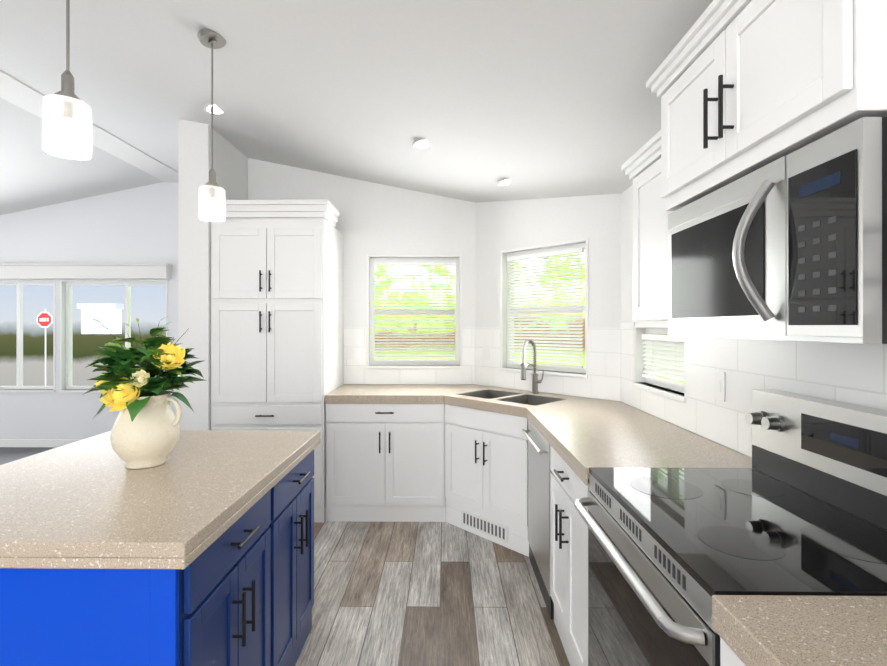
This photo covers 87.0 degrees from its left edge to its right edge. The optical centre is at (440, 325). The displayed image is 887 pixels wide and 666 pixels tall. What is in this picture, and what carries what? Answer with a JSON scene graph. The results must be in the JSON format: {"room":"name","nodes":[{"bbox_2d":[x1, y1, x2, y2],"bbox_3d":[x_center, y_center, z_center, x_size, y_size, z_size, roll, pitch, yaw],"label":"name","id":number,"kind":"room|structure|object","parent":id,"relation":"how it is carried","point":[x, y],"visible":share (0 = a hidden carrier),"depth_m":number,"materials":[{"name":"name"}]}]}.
{"room":"kitchen","nodes":[
{"label":"kitchen","id":0,"kind":"room"},
{"bbox_2d":[0,447,56,464],"bbox_3d":[-5.195,1.434,1.363,6.639,0.050,9.200,0,0,1],"label":"floor","id":1,"kind":"structure","parent":0,"point":[9,454],"depth_m":5.22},
{"bbox_2d":[0,97,163,214],"bbox_3d":[-5.940,-1.178,1.323,5.390,1.138,9.300,0,0,1],"label":"ceiling","id":2,"kind":"structure","parent":0,"point":[33,174],"depth_m":4.72,"materials":[{"name":"paint"}]},
{"bbox_2d":[0,182,177,446],"bbox_3d":[-5.161,-0.145,5.518,6.618,3.116,0.132,0,0,1],"label":"wall","id":3,"kind":"structure","parent":0,"point":[136,225],"depth_m":5.45,"materials":[{"name":"paint"}]},
{"bbox_2d":[0,280,167,392],"bbox_3d":[-5.383,0.119,5.513,4.415,1.308,0.134,0,0,1],"label":"living room window","id":4,"kind":"structure","parent":3,"relation":"in","point":[20,284],"depth_m":5.51,"materials":[{"name":"white plastic"}]},
{"bbox_2d":[0,263,172,279],"bbox_3d":[-5.402,-0.627,5.404,4.580,0.170,0.124,0,0,1],"label":"window valance","id":5,"kind":"object","parent":3,"relation":"attached to","point":[86,271],"visible":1,"depth_m":5.34,"materials":[{"name":"white wood"}]},
{"bbox_2d":[178,119,247,429],"bbox_3d":[-1.755,-0.044,4.383,0.215,2.912,2.090,0,0,1],"label":"wall column","id":6,"kind":"structure","parent":0,"point":[230,164],"depth_m":3.34,"materials":[{"name":"paint"}]},
{"bbox_2d":[0,0,712,257],"bbox_3d":[-0.816,-1.298,1.269,4.200,0.900,9.300,0,0,1],"label":"ceiling","id":7,"kind":"structure","parent":0,"point":[535,99],"depth_m":2.30,"materials":[{"name":"paint"}]},
{"bbox_2d":[42,0,91,159],"bbox_3d":[-1.045,-0.904,1.311,0.122,0.842,0.124,0,0,1],"label":"pendant light","id":8,"kind":"object","parent":7,"relation":"hanging from","point":[67,98],"visible":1,"depth_m":1.30,"materials":[{"name":"glass"}]},
{"bbox_2d":[0,70,177,181],"bbox_3d":[-3.080,-1.711,1.293,0.330,0.072,9.300,0,0,1],"label":"ridge beam","id":9,"kind":"structure","parent":7,"relation":"attached to","point":[16,92],"depth_m":4.08,"materials":[{"name":"paint"}]},
{"bbox_2d":[197,28,225,221],"bbox_3d":[-1.036,-0.904,2.121,0.122,0.842,0.124,0,0,1],"label":"pendant light","id":10,"kind":"object","parent":7,"relation":"hanging from","point":[209,38],"visible":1,"depth_m":2.11,"materials":[{"name":"glass"}]},
{"bbox_2d":[204,103,223,114],"bbox_3d":[-1.436,-1.390,2.995,0.147,0.034,0.149,0,0,-5],"label":"recessed light","id":11,"kind":"object","parent":7,"relation":"in","point":[207,108],"depth_m":2.99,"materials":[{"name":"white"}]},
{"bbox_2d":[413,138,427,148],"bbox_3d":[-0.097,-1.122,2.881,0.147,0.034,0.149,0,0,-5],"label":"recessed light","id":12,"kind":"object","parent":7,"relation":"in","point":[421,144],"depth_m":2.87,"materials":[{"name":"white"}]},
{"bbox_2d":[497,178,510,185],"bbox_3d":[0.467,-1.010,3.275,0.147,0.034,0.149,0,0,-5],"label":"recessed light","id":13,"kind":"object","parent":7,"relation":"in","point":[503,182],"depth_m":3.26,"materials":[{"name":"white"}]},
{"bbox_2d":[248,158,474,384],"bbox_3d":[-0.678,-0.023,4.040,1.945,2.869,0.131,0,0,1],"label":"wall","id":14,"kind":"structure","parent":0,"point":[377,219],"depth_m":3.98,"materials":[{"name":"paint"}]},
{"bbox_2d":[346,345,353,358],"bbox_3d":[-0.774,0.221,3.974,0.070,0.120,0.008,0,0,1],"label":"electrical outlet plate","id":15,"kind":"object","parent":14,"relation":"attached to","point":[349,348],"depth_m":3.97,"materials":[{"name":"white plastic"}]},
{"bbox_2d":[366,255,461,368],"bbox_3d":[-0.226,-0.123,4.028,0.813,0.968,0.134,0,0,1],"label":"kitchen window","id":16,"kind":"structure","parent":14,"relation":"in","point":[386,364],"depth_m":4.03,"materials":[{"name":"white plastic"}]},
{"bbox_2d":[374,261,454,360],"bbox_3d":[-0.227,-0.127,4.014,0.695,0.849,0.035,0,0,1],"label":"window blind","id":17,"kind":"object","parent":16,"relation":"attached to","point":[417,263],"visible":0.92,"depth_m":4.01,"materials":[{"name":"white plastic"}]},
{"bbox_2d":[295,521,569,665],"bbox_3d":[0.555,1.434,1.301,4.860,0.050,9.200,0,0,1],"label":"floor","id":18,"kind":"structure","parent":0,"point":[416,594],"depth_m":2.39,"materials":[{"name":"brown wood"}]},
{"bbox_2d":[0,449,313,665],"bbox_3d":[-1.046,0.970,1.641,0.982,0.878,1.096,0,0,1],"label":"base cabinet","id":19,"kind":"object","parent":18,"relation":"on","point":[239,591],"visible":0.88,"depth_m":1.14,"materials":[{"name":"blue wood"}]},
{"bbox_2d":[0,430,319,568],"bbox_3d":[-1.071,0.525,1.645,0.990,0.062,1.150,0,0,1],"label":"countertop","id":20,"kind":"structure","parent":19,"relation":"on","point":[93,502],"depth_m":1.35,"materials":[{"name":"beige stone"}]},
{"bbox_2d":[82,317,204,468],"bbox_3d":[-1.062,0.229,1.683,0.388,0.528,0.314,0,0,1],"label":"flower vase","id":21,"kind":"object","parent":20,"relation":"on","point":[145,432],"visible":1,"depth_m":1.60,"materials":[{"name":"beige ceramic"}]},
{"bbox_2d":[207,200,342,521],"bbox_3d":[-1.223,0.259,3.645,0.859,2.303,0.689,0,0,1],"label":"pantry cabinet","id":22,"kind":"object","parent":18,"relation":"on","point":[276,315],"visible":0.85,"depth_m":3.35,"materials":[{"name":"white wood"}]},
{"bbox_2d":[325,404,432,521],"bbox_3d":[-0.372,0.972,3.641,0.916,0.878,0.658,0,0,1],"label":"base cabinet","id":23,"kind":"object","parent":18,"relation":"on","point":[379,457],"depth_m":3.36,"materials":[{"name":"white wood"}]},
{"bbox_2d":[325,384,751,485],"bbox_3d":[0.171,0.526,2.803,2.016,0.062,2.342,0,0,1],"label":"countertop","id":24,"kind":"structure","parent":23,"relation":"on","point":[581,435],"depth_m":2.30,"materials":[{"name":"beige stone"}]},
{"bbox_2d":[458,390,565,405],"bbox_3d":[0.482,0.599,3.292,0.378,0.201,0.698,0,0,-44],"label":"sink basin","id":25,"kind":"object","parent":24,"relation":"in","point":[535,400],"visible":0.04,"depth_m":3.39,"materials":[{"name":"silver metal"}]},
{"bbox_2d":[520,339,543,393],"bbox_3d":[0.659,0.296,3.403,0.181,0.400,0.153,0,0,1],"label":"spring faucet","id":26,"kind":"object","parent":24,"relation":"on","point":[534,374],"visible":1,"depth_m":3.42,"materials":[{"name":"silver metal"}]},
{"bbox_2d":[433,404,528,556],"bbox_3d":[0.263,0.971,3.111,0.596,0.878,0.532,0,0,1],"label":"base cabinet","id":27,"kind":"object","parent":18,"relation":"on","point":[464,468],"depth_m":3.10,"materials":[{"name":"white wood"}]},
{"bbox_2d":[522,420,553,619],"bbox_3d":[0.823,0.972,2.539,0.687,0.876,0.602,0,0,1],"label":"dishwasher","id":28,"kind":"object","parent":18,"relation":"on","point":[539,471],"visible":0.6,"depth_m":2.46,"materials":[{"name":"silver metal"}]},
{"bbox_2d":[550,445,589,665],"bbox_3d":[0.839,0.970,1.928,0.642,0.878,0.606,0,0,1],"label":"base cabinet","id":29,"kind":"object","parent":18,"relation":"on","point":[568,530],"depth_m":1.89,"materials":[{"name":"white wood"}]},
{"bbox_2d":[574,389,886,665],"bbox_3d":[0.796,0.814,1.241,0.713,1.190,0.760,0,0,1],"label":"range","id":30,"kind":"object","parent":18,"relation":"on","point":[799,507],"visible":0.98,"depth_m":1.20,"materials":[{"name":"black glass"}]},
{"bbox_2d":[720,637,745,665],"bbox_3d":[0.802,0.969,0.237,0.680,0.878,1.240,0,0,1],"label":"base cabinet","id":31,"kind":"object","parent":18,"relation":"on","point":[729,656],"visible":0.14,"depth_m":0.82,"materials":[{"name":"white wood"}]},
{"bbox_2d":[712,595,886,665],"bbox_3d":[0.821,0.523,0.232,0.661,0.062,1.250,0,0,1],"label":"countertop","id":32,"kind":"structure","parent":31,"relation":"on","point":[781,630],"depth_m":0.77,"materials":[{"name":"beige stone"}]},
{"bbox_2d":[475,193,620,401],"bbox_3d":[0.778,0.171,3.559,0.131,2.480,1.273,0,0,-44],"label":"wall","id":33,"kind":"structure","parent":0,"point":[595,220],"depth_m":3.41,"materials":[{"name":"paint"}]},
{"bbox_2d":[483,345,489,359],"bbox_3d":[0.380,0.221,3.871,0.006,0.120,0.070,0,0,-44],"label":"electrical outlet plate","id":34,"kind":"object","parent":33,"relation":"attached to","point":[486,349],"depth_m":3.87,"materials":[{"name":"white plastic"}]},
{"bbox_2d":[499,238,587,377],"bbox_3d":[0.785,-0.123,3.541,0.134,0.968,0.770,0,0,-44],"label":"kitchen window","id":35,"kind":"structure","parent":33,"relation":"in","point":[550,369],"depth_m":3.52,"materials":[{"name":"white plastic"}]},
{"bbox_2d":[507,247,583,367],"bbox_3d":[0.775,-0.128,3.530,0.035,0.849,0.652,0,0,-44],"label":"window blind","id":36,"kind":"object","parent":35,"relation":"attached to","point":[558,253],"visible":0.98,"depth_m":3.50,"materials":[{"name":"white plastic"}]},
{"bbox_2d":[620,185,886,457],"bbox_3d":[1.206,0.257,-0.120,0.128,2.300,6.370,0,0,1],"label":"wall","id":37,"kind":"structure","parent":0,"point":[852,373],"depth_m":1.84,"materials":[{"name":"tile"}]},
{"bbox_2d":[621,130,673,320],"bbox_3d":[0.987,-0.371,1.863,0.359,0.700,0.479,0,0,1],"label":"upper cabinet","id":38,"kind":"object","parent":37,"relation":"attached to","point":[641,167],"visible":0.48,"depth_m":1.89,"materials":[{"name":"white wood"}]},
{"bbox_2d":[632,324,685,402],"bbox_3d":[1.225,0.178,2.535,0.134,0.373,0.620,0,0,1],"label":"kitchen window","id":39,"kind":"structure","parent":37,"relation":"in","point":[657,329],"depth_m":2.57,"materials":[{"name":"white plastic"}]},
{"bbox_2d":[642,334,683,386],"bbox_3d":[1.211,0.174,2.535,0.035,0.254,0.502,0,0,1],"label":"window blind","id":40,"kind":"object","parent":39,"relation":"attached to","point":[664,357],"visible":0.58,"depth_m":2.52,"materials":[{"name":"white plastic"}]},
{"bbox_2d":[714,371,724,401],"bbox_3d":[1.160,0.249,1.946,0.008,0.120,0.070,0,0,1],"label":"electrical outlet plate","id":41,"kind":"object","parent":37,"relation":"attached to","point":[719,385],"depth_m":1.94,"materials":[{"name":"white plastic"}]},
{"bbox_2d":[646,0,886,210],"bbox_3d":[0.939,-0.631,1.241,0.442,0.465,0.826,0,0,1],"label":"upper cabinet","id":42,"kind":"object","parent":37,"relation":"attached to","point":[741,88],"visible":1,"depth_m":1.12,"materials":[{"name":"white wood"}]},
{"bbox_2d":[668,117,886,343],"bbox_3d":[0.933,-0.176,1.241,0.455,0.420,0.756,0,0,1],"label":"microwave","id":43,"kind":"object","parent":42,"relation":"attached to","point":[792,246],"visible":1,"depth_m":1.03,"materials":[{"name":"silver metal"}]},
{"label":"outside","id":44,"kind":"structure","parent":0,"visible":0},
{"bbox_2d":[534,249,683,382],"bbox_3d":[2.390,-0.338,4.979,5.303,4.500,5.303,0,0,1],"label":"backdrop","id":45,"kind":"structure","parent":44,"point":[583,303],"depth_m":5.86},
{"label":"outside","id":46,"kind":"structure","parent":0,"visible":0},
{"bbox_2d":[37,309,51,385],"bbox_3d":[-7.188,0.801,8.496,0.277,2.230,0.042,0,0,1],"label":"stop sign","id":47,"kind":"object","parent":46,"point":[44,319],"visible":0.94,"depth_m":8.48,"materials":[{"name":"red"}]},
{"bbox_2d":[0,285,165,385],"bbox_3d":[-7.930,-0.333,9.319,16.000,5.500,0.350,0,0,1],"label":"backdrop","id":48,"kind":"structure","parent":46,"point":[104,305],"depth_m":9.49,"materials":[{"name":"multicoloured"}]},
{"bbox_2d":[375,259,533,361],"bbox_3d":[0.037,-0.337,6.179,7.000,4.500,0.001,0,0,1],"label":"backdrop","id":49,"kind":"structure","parent":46,"point":[431,308],"depth_m":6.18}
]}

